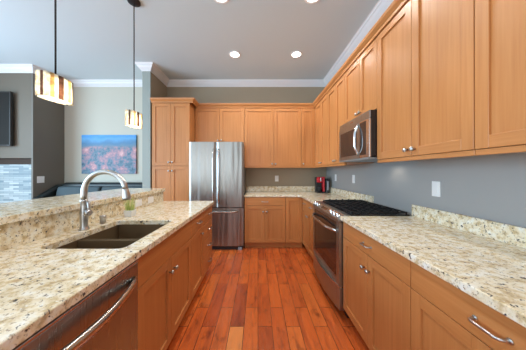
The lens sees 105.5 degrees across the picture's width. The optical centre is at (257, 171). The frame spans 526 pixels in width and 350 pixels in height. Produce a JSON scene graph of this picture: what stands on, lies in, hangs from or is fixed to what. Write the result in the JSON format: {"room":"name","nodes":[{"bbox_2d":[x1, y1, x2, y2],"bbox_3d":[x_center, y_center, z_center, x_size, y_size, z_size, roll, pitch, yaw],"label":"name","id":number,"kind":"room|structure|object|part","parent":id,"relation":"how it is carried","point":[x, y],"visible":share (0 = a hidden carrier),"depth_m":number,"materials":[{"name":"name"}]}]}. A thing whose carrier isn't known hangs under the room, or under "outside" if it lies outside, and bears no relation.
{"room":"kitchen","nodes":[
{"label":"kitchen","id":0,"kind":"room"},
{"bbox_2d":[0,73,30,157],"bbox_3d":[-4.650,-1.025,3.500,1.500,1.570,0.120,0,0,0],"label":"wall","id":1,"kind":"structure","parent":0,"point":[19,84],"depth_m":3.44,"materials":[{"name":"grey paint"}]},
{"bbox_2d":[0,91,12,145],"bbox_3d":[-4.740,-0.900,3.401,1.140,0.920,0.076,0,0,0],"label":"television","id":2,"kind":"object","parent":1,"relation":"attached to","point":[6,97],"visible":1,"depth_m":3.36,"materials":[{"name":"grey"}]},
{"bbox_2d":[0,165,30,202],"bbox_3d":[-4.650,0.585,3.518,1.500,1.430,0.085,0,0,0],"label":"stone wall","id":3,"kind":"structure","parent":0,"point":[15,180],"depth_m":3.48,"materials":[{"name":"grey stone"}]},
{"bbox_2d":[0,158,30,164],"bbox_3d":[-4.621,-0.185,3.520,1.438,0.108,0.070,0,0,0],"label":"mantel beam","id":4,"kind":"structure","parent":3,"relation":"on","point":[3,161],"depth_m":3.48,"materials":[{"name":"brown wood"}]},
{"bbox_2d":[31,73,63,198],"bbox_3d":[-3.935,-0.255,3.720,0.130,3.110,0.560,0,0,0],"label":"wall","id":5,"kind":"structure","parent":0,"point":[47,117],"depth_m":3.64,"materials":[{"name":"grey paint"}]},
{"bbox_2d":[37,176,43,182],"bbox_3d":[-3.866,0.135,3.560,0.008,0.117,0.120,0,0,0],"label":"light switch","id":6,"kind":"object","parent":5,"relation":"attached to","point":[40,179],"visible":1,"depth_m":3.55,"materials":[{"name":"white plastic"}]},
{"bbox_2d":[0,0,393,86],"bbox_3d":[-1.988,-1.755,0.200,6.715,0.110,7.600,0,0,0],"label":"trim","id":7,"kind":"structure","parent":5,"relation":"attached to","point":[381,6],"depth_m":3.91,"materials":[{"name":"white paint"}]},
{"bbox_2d":[123,209,135,216],"bbox_3d":[-1.118,0.358,1.747,0.072,0.055,0.072,0,0,0],"label":"pot","id":8,"kind":"object","parent":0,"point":[127,212],"depth_m":1.72,"materials":[{"name":"white ceramic"}]},
{"bbox_2d":[142,71,150,187],"bbox_3d":[-1.887,-0.255,3.390,0.135,3.110,0.020,0,0,0],"label":"wall","id":9,"kind":"structure","parent":0,"point":[146,75],"depth_m":3.38,"materials":[{"name":"grey paint"}]},
{"bbox_2d":[151,73,166,187],"bbox_3d":[-1.887,-0.255,3.770,0.135,3.110,0.740,0,0,0],"label":"wall","id":10,"kind":"structure","parent":0,"point":[158,89],"depth_m":3.55,"materials":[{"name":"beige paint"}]},
{"bbox_2d":[0,0,378,78],"bbox_3d":[-1.975,-1.860,0.300,6.950,0.100,7.800,0,0,0],"label":"ceiling","id":11,"kind":"structure","parent":0,"point":[186,39],"depth_m":2.67,"materials":[{"name":"white paint"}]},
{"bbox_2d":[35,0,72,105],"bbox_3d":[-1.352,-1.143,1.335,0.124,1.331,0.211,0,0,0],"label":"pendant lamp","id":12,"kind":"object","parent":11,"relation":"hanging from","point":[49,86],"visible":1,"depth_m":1.31,"materials":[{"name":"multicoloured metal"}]},
{"bbox_3d":[-1.352,-0.554,1.335,0.112,0.152,0.211,0,0,0],"label":"lamp shade","id":13,"kind":"part","parent":12,"relation":"part of","materials":[{"name":"orange glass"}]},
{"bbox_2d":[38,95,70,104],"bbox_3d":[-1.352,-0.483,1.335,0.101,0.003,0.191,0,0,0],"label":"diffuser","id":14,"kind":"object","parent":12,"relation":"attached to","point":[58,99],"depth_m":1.33,"materials":[{"name":"white glass"}]},
{"bbox_3d":[-1.352,-1.205,1.335,0.010,1.158,0.011,0,0,0],"label":"rod","id":15,"kind":"part","parent":12,"relation":"part of","materials":[{"name":"brown metal"}]},
{"bbox_2d":[125,0,141,128],"bbox_3d":[-1.314,-1.143,2.120,0.124,1.331,0.211,0,0,0],"label":"pendant lamp","id":16,"kind":"object","parent":11,"relation":"hanging from","point":[133,119],"visible":1,"depth_m":2.12,"materials":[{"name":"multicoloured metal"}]},
{"bbox_3d":[-1.314,-0.554,2.120,0.112,0.152,0.211,0,0,0],"label":"lamp shade","id":17,"kind":"part","parent":16,"relation":"part of","materials":[{"name":"orange glass"}]},
{"bbox_3d":[-1.314,-1.205,2.120,0.010,1.158,0.011,0,0,0],"label":"rod","id":18,"kind":"part","parent":16,"relation":"part of","materials":[{"name":"brown metal"}]},
{"bbox_2d":[214,0,228,3],"bbox_3d":[-0.385,-1.806,2.060,0.184,0.007,0.184,0,0,0],"label":"recessed light","id":19,"kind":"object","parent":11,"relation":"in","point":[216,1],"visible":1,"depth_m":2.12,"materials":[{"name":"white glass"}]},
{"bbox_2d":[229,51,240,57],"bbox_3d":[-0.357,-1.806,3.080,0.184,0.007,0.184,0,0,0],"label":"recessed light","id":20,"kind":"object","parent":11,"relation":"in","point":[234,54],"visible":1,"depth_m":3.07,"materials":[{"name":"white glass"}]},
{"bbox_2d":[290,51,301,57],"bbox_3d":[0.589,-1.806,3.080,0.184,0.007,0.184,0,0,0],"label":"recessed light","id":21,"kind":"object","parent":11,"relation":"in","point":[296,54],"visible":1,"depth_m":3.07,"materials":[{"name":"white glass"}]},
{"bbox_2d":[304,0,318,3],"bbox_3d":[0.567,-1.806,2.060,0.184,0.007,0.184,0,0,0],"label":"recessed light","id":22,"kind":"object","parent":11,"relation":"in","point":[306,1],"visible":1,"depth_m":2.12,"materials":[{"name":"white glass"}]},
{"bbox_2d":[64,87,325,185],"bbox_3d":[-1.315,-0.255,4.070,5.370,3.110,0.140,0,0,0],"label":"wall","id":23,"kind":"structure","parent":0,"point":[94,110],"depth_m":4.00,"materials":[{"name":"beige paint"}]},
{"bbox_2d":[82,135,136,173],"bbox_3d":[-2.960,-0.350,3.982,1.080,0.770,0.034,0,0,0],"label":"painting","id":24,"kind":"object","parent":23,"relation":"attached to","point":[117,153],"visible":0.96,"depth_m":3.96},
{"bbox_2d":[195,107,243,141],"bbox_3d":[-0.699,-0.860,3.803,0.891,0.660,0.391,0,0,0],"label":"upper cabinet","id":25,"kind":"object","parent":23,"relation":"attached to","point":[211,124],"visible":0.77,"depth_m":3.65,"materials":[{"name":"brown wood"}]},
{"bbox_3d":[-0.921,-0.846,3.650,0.443,0.628,0.020,0,0,0],"label":"door","id":26,"kind":"part","parent":25,"relation":"part of","materials":[{"name":"brown wood"}]},
{"bbox_3d":[-0.475,-0.846,3.650,0.442,0.628,0.020,0,0,0],"label":"door","id":27,"kind":"part","parent":25,"relation":"part of","materials":[{"name":"brown wood"}]},
{"bbox_2d":[244,108,300,167],"bbox_3d":[0.268,-0.634,3.803,1.034,1.112,0.391,0,0,0],"label":"upper cabinet","id":28,"kind":"object","parent":23,"relation":"attached to","point":[272,136],"visible":1,"depth_m":3.65,"materials":[{"name":"brown wood"}]},
{"bbox_3d":[0.019,-0.633,3.650,0.534,1.053,0.020,0,0,0],"label":"door","id":29,"kind":"part","parent":28,"relation":"part of","materials":[{"name":"brown wood"}]},
{"bbox_3d":[0.268,-0.091,3.657,1.034,0.026,0.026,0,0,0],"label":"light rail","id":30,"kind":"part","parent":28,"relation":"part of","materials":[{"name":"brown wood"}]},
{"bbox_3d":[0.537,-0.633,3.650,0.494,1.053,0.020,0,0,0],"label":"door","id":31,"kind":"part","parent":28,"relation":"part of","materials":[{"name":"brown wood"}]},
{"bbox_2d":[246,186,314,190],"bbox_3d":[0.556,0.335,3.987,1.576,0.102,0.024,0,0,0],"label":"backsplash","id":32,"kind":"structure","parent":23,"relation":"attached to","point":[248,188],"depth_m":3.98,"materials":[{"name":"beige stone"}]},
{"bbox_2d":[301,107,314,167],"bbox_3d":[0.913,-0.634,3.803,0.248,1.112,0.391,0,0,0],"label":"upper cabinet","id":33,"kind":"object","parent":23,"relation":"attached to","point":[307,114],"visible":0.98,"depth_m":3.64,"materials":[{"name":"brown wood"}]},
{"bbox_2d":[167,242,368,349],"bbox_3d":[-1.925,1.350,0.300,6.850,0.100,7.800,0,0,0],"label":"floor","id":34,"kind":"structure","parent":0,"point":[247,298],"depth_m":1.91,"materials":[{"name":"brown wood"}]},
{"bbox_2d":[12,260,137,349],"bbox_3d":[-0.864,0.866,0.705,0.653,0.868,0.594,0,0,0],"label":"dishwasher","id":35,"kind":"object","parent":34,"relation":"on","point":[106,318],"visible":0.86,"depth_m":0.75,"materials":[{"name":"silver metal"}]},
{"bbox_3d":[-0.570,0.525,0.705,0.066,0.036,0.540,0,0,0],"label":"handle","id":36,"kind":"part","parent":35,"relation":"part of","materials":[{"name":"silver metal"}]},
{"bbox_2d":[33,182,141,198],"bbox_3d":[-2.900,0.750,3.510,1.880,1.100,0.900,0,0,0],"label":"sofa","id":37,"kind":"object","parent":34,"relation":"on","point":[68,188],"visible":0.15,"depth_m":3.68,"materials":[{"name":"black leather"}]},
{"bbox_3d":[-3.781,0.730,3.500,0.118,0.980,0.880,0,0,0],"label":"armrest","id":38,"kind":"part","parent":37,"relation":"part of","materials":[{"name":"black leather"}]},
{"bbox_2d":[56,186,102,195],"bbox_3d":[-3.310,0.470,3.686,0.780,0.415,0.197,0,0,0],"label":"cushion","id":39,"kind":"object","parent":37,"relation":"on","point":[60,190],"depth_m":3.67,"materials":[{"name":"grey fabric"}]},
{"bbox_3d":[-2.900,0.510,3.841,1.640,0.620,0.238,0,0,0],"label":"backrest","id":40,"kind":"part","parent":37,"relation":"part of","materials":[{"name":"fabric"}]},
{"bbox_2d":[101,186,141,190],"bbox_3d":[-2.495,0.470,3.686,0.780,0.415,0.197,0,0,0],"label":"cushion","id":41,"kind":"object","parent":37,"relation":"on","point":[104,188],"depth_m":3.68,"materials":[{"name":"grey fabric"}]},
{"bbox_2d":[68,221,190,349],"bbox_3d":[-0.903,0.861,1.421,0.653,0.878,0.816,0,0,0],"label":"base cabinet","id":42,"kind":"object","parent":34,"relation":"on","point":[164,272],"visible":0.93,"depth_m":1.30,"materials":[{"name":"brown wood"}]},
{"bbox_3d":[-0.620,0.895,1.212,0.020,0.586,0.396,0,0,0],"label":"door","id":43,"kind":"part","parent":42,"relation":"part of","materials":[{"name":"brown wood"}]},
{"bbox_3d":[-0.620,0.895,1.621,0.020,0.586,0.414,0,0,0],"label":"door","id":44,"kind":"part","parent":42,"relation":"part of","materials":[{"name":"brown wood"}]},
{"bbox_2d":[124,212,203,300],"bbox_3d":[-0.902,0.861,2.030,0.655,0.878,0.396,0,0,0],"label":"base cabinet","id":45,"kind":"object","parent":34,"relation":"on","point":[197,233],"visible":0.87,"depth_m":2.02,"materials":[{"name":"brown wood"}]},
{"bbox_3d":[-0.620,0.514,2.030,0.020,0.168,0.394,0,0,0],"label":"drawer","id":46,"kind":"part","parent":45,"relation":"part of","materials":[{"name":"brown wood"}]},
{"bbox_3d":[-0.620,0.895,2.030,0.020,0.586,0.394,0,0,0],"label":"door","id":47,"kind":"part","parent":45,"relation":"part of","materials":[{"name":"brown wood"}]},
{"bbox_2d":[152,103,194,200],"bbox_3d":[-1.470,0.055,3.667,0.634,2.490,0.661,0,0,0],"label":"pantry cabinet","id":48,"kind":"object","parent":34,"relation":"on","point":[173,124],"visible":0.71,"depth_m":3.38,"materials":[{"name":"brown wood"}]},
{"bbox_3d":[-1.629,0.545,3.380,0.314,1.286,0.020,0,0,0],"label":"door","id":49,"kind":"part","parent":48,"relation":"part of","materials":[{"name":"brown wood"}]},
{"bbox_3d":[-1.629,-0.633,3.380,0.314,1.053,0.020,0,0,0],"label":"door","id":50,"kind":"part","parent":48,"relation":"part of","materials":[{"name":"brown wood"}]},
{"bbox_3d":[-1.311,0.545,3.380,0.314,1.286,0.020,0,0,0],"label":"door","id":51,"kind":"part","parent":48,"relation":"part of","materials":[{"name":"brown wood"}]},
{"bbox_3d":[-1.311,-0.633,3.380,0.314,1.053,0.020,0,0,0],"label":"door","id":52,"kind":"part","parent":48,"relation":"part of","materials":[{"name":"brown wood"}]},
{"bbox_2d":[150,0,407,107],"bbox_3d":[-0.355,-1.202,1.942,2.890,0.076,3.536,0,0,0],"label":"crown molding","id":53,"kind":"structure","parent":48,"relation":"on","point":[395,6],"depth_m":2.80,"materials":[{"name":"brown wood"}]},
{"bbox_2d":[203,206,211,277],"bbox_3d":[-0.902,0.861,2.445,0.655,0.878,0.428,0,0,0],"label":"base cabinet","id":54,"kind":"object","parent":34,"relation":"on","point":[207,214],"visible":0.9,"depth_m":2.42,"materials":[{"name":"brown wood"}]},
{"bbox_3d":[-0.620,1.090,2.445,0.020,0.196,0.426,0,0,0],"label":"drawer","id":55,"kind":"part","parent":54,"relation":"part of","materials":[{"name":"brown wood"}]},
{"bbox_3d":[-0.620,0.895,2.445,0.020,0.186,0.426,0,0,0],"label":"drawer","id":56,"kind":"part","parent":54,"relation":"part of","materials":[{"name":"brown wood"}]},
{"bbox_3d":[-0.620,0.700,2.445,0.020,0.196,0.426,0,0,0],"label":"drawer","id":57,"kind":"part","parent":54,"relation":"part of","materials":[{"name":"brown wood"}]},
{"bbox_3d":[-0.620,0.514,2.445,0.020,0.168,0.426,0,0,0],"label":"drawer","id":58,"kind":"part","parent":54,"relation":"part of","materials":[{"name":"brown wood"}]},
{"bbox_2d":[189,142,245,249],"bbox_3d":[-0.693,0.400,3.610,0.905,1.800,0.740,0,0,0],"label":"refrigerator","id":59,"kind":"object","parent":34,"relation":"on","point":[217,170],"visible":0.73,"depth_m":3.32,"materials":[{"name":"grey metal"}]},
{"bbox_3d":[-0.693,0.655,3.275,0.736,0.026,0.070,0,0,0],"label":"handle","id":60,"kind":"part","parent":59,"relation":"part of","materials":[{"name":"silver metal"}]},
{"bbox_3d":[-0.693,0.912,3.345,0.905,0.635,0.061,0,0,0],"label":"freezer drawer","id":61,"kind":"part","parent":59,"relation":"part of","materials":[{"name":"silver metal"}]},
{"bbox_2d":[245,197,284,247],"bbox_3d":[0.118,0.861,3.663,0.690,0.878,0.665,0,0,0],"label":"base cabinet","id":62,"kind":"object","parent":34,"relation":"on","point":[264,216],"visible":1,"depth_m":3.37,"materials":[{"name":"brown wood"}]},
{"bbox_3d":[-0.055,0.877,3.375,0.342,0.621,0.020,0,0,0],"label":"door","id":63,"kind":"part","parent":62,"relation":"part of","materials":[{"name":"brown wood"}]},
{"bbox_3d":[0.118,0.496,3.375,0.688,0.133,0.020,0,0,0],"label":"drawer","id":64,"kind":"part","parent":62,"relation":"part of","materials":[{"name":"brown wood"}]},
{"bbox_3d":[0.291,0.877,3.375,0.342,0.621,0.020,0,0,0],"label":"door","id":65,"kind":"part","parent":62,"relation":"part of","materials":[{"name":"brown wood"}]},
{"bbox_2d":[285,197,301,247],"bbox_3d":[0.614,0.861,3.680,0.296,0.878,0.630,0,0,0],"label":"base cabinet","id":66,"kind":"object","parent":34,"relation":"on","point":[293,205],"visible":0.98,"depth_m":3.38,"materials":[{"name":"brown wood"}]},
{"bbox_2d":[302,198,313,259],"bbox_3d":[1.038,0.861,2.993,0.655,0.878,0.773,0,0,0],"label":"base cabinet","id":67,"kind":"object","parent":34,"relation":"on","point":[307,207],"visible":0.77,"depth_m":3.01,"materials":[{"name":"brown wood"}]},
{"bbox_3d":[0.755,0.496,3.170,0.020,0.133,0.376,0,0,0],"label":"drawer","id":68,"kind":"part","parent":67,"relation":"part of","materials":[{"name":"brown wood"}]},
{"bbox_3d":[0.755,0.877,3.170,0.020,0.621,0.376,0,0,0],"label":"door","id":69,"kind":"part","parent":67,"relation":"part of","materials":[{"name":"brown wood"}]},
{"bbox_2d":[244,186,373,203],"bbox_3d":[0.569,0.352,3.179,1.601,0.137,1.639,0,0,0],"label":"countertop","id":70,"kind":"structure","parent":67,"relation":"on","point":[308,193],"depth_m":3.43,"materials":[{"name":"beige stone"}]},
{"bbox_2d":[315,177,324,192],"bbox_3d":[1.160,0.236,3.759,0.140,0.300,0.182,0,0,0],"label":"coffee maker","id":71,"kind":"object","parent":70,"relation":"on","point":[319,181],"visible":0.99,"depth_m":3.69,"materials":[{"name":"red plastic"}]},
{"bbox_3d":[1.160,0.230,3.805,0.140,0.268,0.090,0,0,0],"label":"water tank","id":72,"kind":"part","parent":71,"relation":"part of","materials":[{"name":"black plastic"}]},
{"bbox_3d":[1.213,0.225,3.717,0.034,0.278,0.084,0,0,0],"label":"panel","id":73,"kind":"part","parent":71,"relation":"part of","materials":[{"name":"red plastic"}]},
{"bbox_2d":[325,179,329,192],"bbox_3d":[1.287,0.255,3.719,0.094,0.262,0.097,0,0,0],"label":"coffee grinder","id":74,"kind":"object","parent":70,"relation":"on","point":[327,181],"visible":0.85,"depth_m":3.68,"materials":[{"name":"black plastic"}]},
{"bbox_3d":[0.755,0.496,2.792,0.020,0.133,0.371,0,0,0],"label":"drawer","id":75,"kind":"part","parent":67,"relation":"part of","materials":[{"name":"brown wood"}]},
{"bbox_3d":[0.755,0.877,2.792,0.020,0.621,0.371,0,0,0],"label":"door","id":76,"kind":"part","parent":67,"relation":"part of","materials":[{"name":"brown wood"}]},
{"bbox_2d":[312,199,409,317],"bbox_3d":[0.994,0.824,2.179,0.696,0.953,0.834,0,0,0],"label":"gas range","id":77,"kind":"object","parent":34,"relation":"on","point":[328,236],"visible":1,"depth_m":1.97,"materials":[{"name":"silver metal"}]},
{"bbox_3d":[0.685,0.532,2.179,0.077,0.028,0.767,0,0,0],"label":"handle","id":78,"kind":"part","parent":77,"relation":"part of","materials":[{"name":"silver metal"}]},
{"bbox_3d":[0.740,0.731,2.179,0.049,0.569,0.826,0,0,0],"label":"oven door","id":79,"kind":"part","parent":77,"relation":"part of","materials":[{"name":"silver metal"}]},
{"bbox_3d":[0.725,1.125,2.179,0.079,0.200,0.826,0,0,0],"label":"storage drawer","id":80,"kind":"part","parent":77,"relation":"part of","materials":[{"name":"silver metal"}]},
{"bbox_3d":[0.762,0.410,2.179,0.105,0.063,0.834,0,0,0],"label":"control panel","id":81,"kind":"part","parent":77,"relation":"part of","materials":[{"name":"silver metal"}]},
{"bbox_2d":[321,201,409,215],"bbox_3d":[1.079,0.386,2.179,0.526,0.016,0.826,0,0,0],"label":"cooktop","id":82,"kind":"object","parent":77,"relation":"in","point":[350,211],"depth_m":1.95,"materials":[{"name":"black metal"}]},
{"bbox_2d":[343,222,410,349],"bbox_3d":[1.038,0.861,1.365,0.655,0.878,0.772,0,0,0],"label":"base cabinet","id":83,"kind":"object","parent":34,"relation":"on","point":[376,278],"visible":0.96,"depth_m":1.27,"materials":[{"name":"brown wood"}]},
{"bbox_3d":[0.755,0.877,1.558,0.020,0.621,0.383,0,0,0],"label":"door","id":84,"kind":"part","parent":83,"relation":"part of","materials":[{"name":"brown wood"}]},
{"bbox_3d":[0.755,0.496,1.365,0.020,0.133,0.770,0,0,0],"label":"drawer","id":85,"kind":"part","parent":83,"relation":"part of","materials":[{"name":"brown wood"}]},
{"bbox_3d":[0.755,0.877,1.171,0.020,0.621,0.383,0,0,0],"label":"door","id":86,"kind":"part","parent":83,"relation":"part of","materials":[{"name":"brown wood"}]},
{"bbox_2d":[411,261,525,349],"bbox_3d":[1.038,0.861,0.638,0.655,0.878,0.675,0,0,0],"label":"base cabinet","id":87,"kind":"object","parent":34,"relation":"on","point":[444,316],"visible":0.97,"depth_m":0.77,"materials":[{"name":"brown wood"}]},
{"bbox_3d":[0.755,0.877,0.808,0.020,0.621,0.335,0,0,0],"label":"door","id":88,"kind":"part","parent":87,"relation":"part of","materials":[{"name":"brown wood"}]},
{"bbox_3d":[0.728,0.500,0.638,0.036,0.018,0.114,0,0,0],"label":"handle","id":89,"kind":"part","parent":87,"relation":"part of","materials":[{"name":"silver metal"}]},
{"bbox_3d":[1.038,0.861,-0.039,0.655,0.878,0.675,0,0,0],"label":"base cabinet","id":90,"kind":"object","parent":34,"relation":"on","visible":0},
{"bbox_2d":[340,204,525,327],"bbox_3d":[1.044,0.352,0.691,0.649,0.137,2.122,0,0,0],"label":"countertop","id":91,"kind":"structure","parent":90,"relation":"on","point":[485,259],"depth_m":1.01,"materials":[{"name":"beige stone"}]},
{"bbox_3d":[-0.903,0.861,-0.050,0.655,0.878,0.898,0,0,0],"label":"base cabinet","id":92,"kind":"object","parent":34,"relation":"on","visible":0},
{"bbox_2d":[0,192,213,349],"bbox_3d":[-0.932,0.339,1.090,0.704,0.165,3.180,0,0,0],"label":"countertop","id":93,"kind":"structure","parent":92,"relation":"on","point":[39,281],"depth_m":0.89,"materials":[{"name":"beige stone"}]},
{"bbox_2d":[0,192,162,250],"bbox_3d":[-1.271,0.339,1.080,0.026,0.165,3.160,0,0,0],"label":"backsplash","id":94,"kind":"structure","parent":93,"relation":"attached to","point":[14,234],"depth_m":1.23,"materials":[{"name":"beige stone"}]},
{"bbox_2d":[99,215,106,223],"bbox_3d":[-1.163,0.355,1.500,0.043,0.062,0.043,0,0,0],"label":"air gap","id":95,"kind":"object","parent":93,"relation":"on","point":[102,217],"visible":1,"depth_m":1.49,"materials":[{"name":"grey metal"}]},
{"bbox_2d":[78,169,130,230],"bbox_3d":[-1.028,0.183,1.339,0.340,0.405,0.067,0,0,0],"label":"kitchen faucet","id":96,"kind":"object","parent":93,"relation":"on","point":[85,212],"visible":1,"depth_m":1.33,"materials":[{"name":"grey metal"}]},
{"bbox_2d":[78,200,89,230],"bbox_3d":[-1.168,0.286,1.343,0.060,0.200,0.060,0,0,0],"label":"faucet","id":97,"kind":"object","parent":96,"relation":"on","point":[84,204],"depth_m":1.32,"materials":[{"name":"silver metal"}]},
{"bbox_3d":[-1.133,0.230,1.337,0.022,0.069,0.036,0,0,-40],"label":"lever","id":98,"kind":"part","parent":96,"relation":"part of","materials":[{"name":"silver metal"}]},
{"bbox_3d":[-1.030,0.088,1.343,0.314,0.215,0.037,0,0,0],"label":"spout","id":99,"kind":"part","parent":96,"relation":"part of","materials":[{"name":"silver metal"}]},
{"bbox_2d":[55,225,163,248],"bbox_3d":[-0.897,0.521,1.306,0.445,0.198,0.603,0,0,0],"label":"sink","id":100,"kind":"object","parent":93,"relation":"in","point":[118,236],"visible":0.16,"depth_m":1.39,"materials":[{"name":"brown metal"}]},
{"bbox_2d":[55,240,137,248],"bbox_3d":[-0.897,0.521,1.123,0.445,0.198,0.235,0,0,0],"label":"basin","id":101,"kind":"object","parent":100,"relation":"in","point":[79,244],"depth_m":1.24,"materials":[{"name":"brown metal"}]},
{"bbox_2d":[80,225,163,239],"bbox_3d":[-0.897,0.521,1.434,0.445,0.198,0.348,0,0,0],"label":"basin","id":102,"kind":"object","parent":100,"relation":"in","point":[118,232],"depth_m":1.60,"materials":[{"name":"brown metal"}]},
{"bbox_2d":[123,199,135,216],"bbox_3d":[-1.114,0.297,1.741,0.124,0.178,0.146,0,0,-18],"label":"potted grass","id":103,"kind":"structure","parent":93,"relation":"on","point":[128,212],"depth_m":1.73,"materials":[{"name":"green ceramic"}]},
{"bbox_2d":[135,199,141,206],"bbox_3d":[-1.253,0.325,2.100,0.008,0.072,0.117,0,0,0],"label":"wall outlet","id":104,"kind":"object","parent":93,"relation":"attached to","point":[138,202],"visible":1,"depth_m":2.09,"materials":[{"name":"white plastic"}]},
{"bbox_2d":[148,196,153,203],"bbox_3d":[-1.253,0.325,2.340,0.008,0.072,0.117,0,0,0],"label":"wall outlet","id":105,"kind":"object","parent":93,"relation":"attached to","point":[150,199],"visible":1,"depth_m":2.33,"materials":[{"name":"white plastic"}]},
{"bbox_2d":[326,152,525,227],"bbox_3d":[1.435,-0.255,0.270,0.130,3.110,7.740,0,0,0],"label":"wall","id":106,"kind":"structure","parent":0,"point":[489,187],"depth_m":1.41,"materials":[{"name":"grey paint"}]},
{"bbox_2d":[314,91,328,167],"bbox_3d":[1.177,-0.634,3.297,0.381,1.112,0.713,0,0,0],"label":"upper cabinet","id":107,"kind":"object","parent":106,"relation":"attached to","point":[321,107],"visible":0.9,"depth_m":3.21,"materials":[{"name":"brown wood"}]},
{"bbox_3d":[1.030,-0.633,3.397,0.020,1.053,0.301,0,0,0],"label":"door","id":108,"kind":"part","parent":107,"relation":"part of","materials":[{"name":"brown wood"}]},
{"bbox_3d":[1.030,-0.633,3.092,0.020,1.053,0.301,0,0,0],"label":"door","id":109,"kind":"part","parent":107,"relation":"part of","materials":[{"name":"brown wood"}]},
{"bbox_2d":[327,72,373,166],"bbox_3d":[1.177,-0.634,2.650,0.381,1.112,0.577,0,0,0],"label":"upper cabinet","id":110,"kind":"object","parent":106,"relation":"attached to","point":[336,94],"visible":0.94,"depth_m":2.63,"materials":[{"name":"brown wood"}]},
{"bbox_3d":[1.030,-0.633,2.789,0.020,1.053,0.296,0,0,0],"label":"door","id":111,"kind":"part","parent":110,"relation":"part of","materials":[{"name":"brown wood"}]},
{"bbox_3d":[1.037,-0.091,2.650,0.026,0.026,0.577,0,0,0],"label":"light rail","id":112,"kind":"part","parent":110,"relation":"part of","materials":[{"name":"brown wood"}]},
{"bbox_3d":[1.030,-0.633,2.499,0.020,1.053,0.275,0,0,0],"label":"door","id":113,"kind":"part","parent":110,"relation":"part of","materials":[{"name":"brown wood"}]},
{"bbox_2d":[330,187,373,202],"bbox_3d":[1.357,0.335,3.179,0.024,0.102,1.639,0,0,0],"label":"backsplash","id":114,"kind":"structure","parent":106,"relation":"attached to","point":[349,194],"depth_m":2.85,"materials":[{"name":"beige stone"}]},
{"bbox_2d":[345,34,378,122],"bbox_3d":[1.177,-0.868,2.038,0.381,0.645,0.640,0,0,0],"label":"upper cabinet","id":115,"kind":"object","parent":106,"relation":"attached to","point":[361,76],"visible":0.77,"depth_m":1.95,"materials":[{"name":"brown wood"}]},
{"bbox_3d":[1.030,-0.854,2.187,0.020,0.613,0.341,0,0,0],"label":"door","id":116,"kind":"part","parent":115,"relation":"part of","materials":[{"name":"brown wood"}]},
{"bbox_2d":[339,110,377,161],"bbox_3d":[1.139,-0.325,2.038,0.458,0.424,0.632,0,0,0],"label":"microwave","id":117,"kind":"object","parent":115,"relation":"attached to","point":[358,136],"visible":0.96,"depth_m":1.89,"materials":[{"name":"silver metal"}]},
{"bbox_3d":[0.965,-0.298,2.123,0.016,0.338,0.463,0,0,0],"label":"door","id":118,"kind":"part","parent":117,"relation":"part of","materials":[{"name":"silver metal"}]},
{"bbox_3d":[0.968,-0.503,2.038,0.010,0.067,0.632,0,0,0],"label":"panel","id":119,"kind":"part","parent":117,"relation":"part of","materials":[{"name":"silver metal"}]},
{"bbox_3d":[0.937,-0.305,1.911,0.054,0.298,0.020,0,0,0],"label":"handle","id":120,"kind":"part","parent":117,"relation":"part of","materials":[{"name":"silver metal"}]},
{"bbox_3d":[0.965,-0.298,1.806,0.016,0.338,0.167,0,0,0],"label":"control panel","id":121,"kind":"part","parent":117,"relation":"part of","materials":[{"name":"silver metal"}]},
{"bbox_3d":[1.030,-0.854,1.865,0.020,0.613,0.293,0,0,0],"label":"door","id":122,"kind":"part","parent":115,"relation":"part of","materials":[{"name":"brown wood"}]},
{"bbox_2d":[377,0,478,162],"bbox_3d":[1.177,-0.634,1.331,0.381,1.112,0.769,0,0,0],"label":"upper cabinet","id":123,"kind":"object","parent":106,"relation":"attached to","point":[426,52],"visible":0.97,"depth_m":1.22,"materials":[{"name":"brown wood"}]},
{"bbox_3d":[1.030,-0.633,1.524,0.020,1.053,0.381,0,0,0],"label":"door","id":124,"kind":"part","parent":123,"relation":"part of","materials":[{"name":"brown wood"}]},
{"bbox_3d":[1.037,-0.091,1.331,0.026,0.026,0.769,0,0,0],"label":"light rail","id":125,"kind":"part","parent":123,"relation":"part of","materials":[{"name":"brown wood"}]},
{"bbox_3d":[1.030,-0.633,1.138,0.020,1.053,0.382,0,0,0],"label":"door","id":126,"kind":"part","parent":123,"relation":"part of","materials":[{"name":"brown wood"}]},
{"bbox_2d":[432,181,440,196],"bbox_3d":[1.365,0.130,1.535,0.008,0.117,0.072,0,0,0],"label":"light switch","id":127,"kind":"object","parent":106,"relation":"attached to","point":[436,185],"visible":1,"depth_m":1.53,"materials":[{"name":"white plastic"}]},
{"bbox_2d":[412,204,525,248],"bbox_3d":[1.357,0.335,0.691,0.024,0.102,2.122,0,0,0],"label":"backsplash","id":128,"kind":"structure","parent":106,"relation":"attached to","point":[515,235],"depth_m":1.23,"materials":[{"name":"beige stone"}]},
{"bbox_2d":[475,0,525,154],"bbox_3d":[1.177,-0.634,0.559,0.381,1.112,0.768,0,0,0],"label":"upper cabinet","id":129,"kind":"object","parent":106,"relation":"attached to","point":[500,25],"visible":1,"depth_m":0.85,"materials":[{"name":"brown wood"}]},
{"bbox_3d":[1.037,-0.091,0.559,0.026,0.026,0.768,0,0,0],"label":"light rail","id":130,"kind":"part","parent":129,"relation":"part of","materials":[{"name":"brown wood"}]},
{"bbox_3d":[-1.343,0.778,1.030,0.115,1.044,3.260,0,0,0],"label":"wall","id":131,"kind":"structure","parent":0,"visible":0},
{"bbox_2d":[0,188,164,224],"bbox_3d":[-1.518,0.236,1.065,0.565,0.038,3.230,0,0,0],"label":"bar","id":132,"kind":"object","parent":131,"relation":"attached to","point":[10,212],"visible":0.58,"depth_m":1.38,"materials":[{"name":"beige stone"}]}
]}

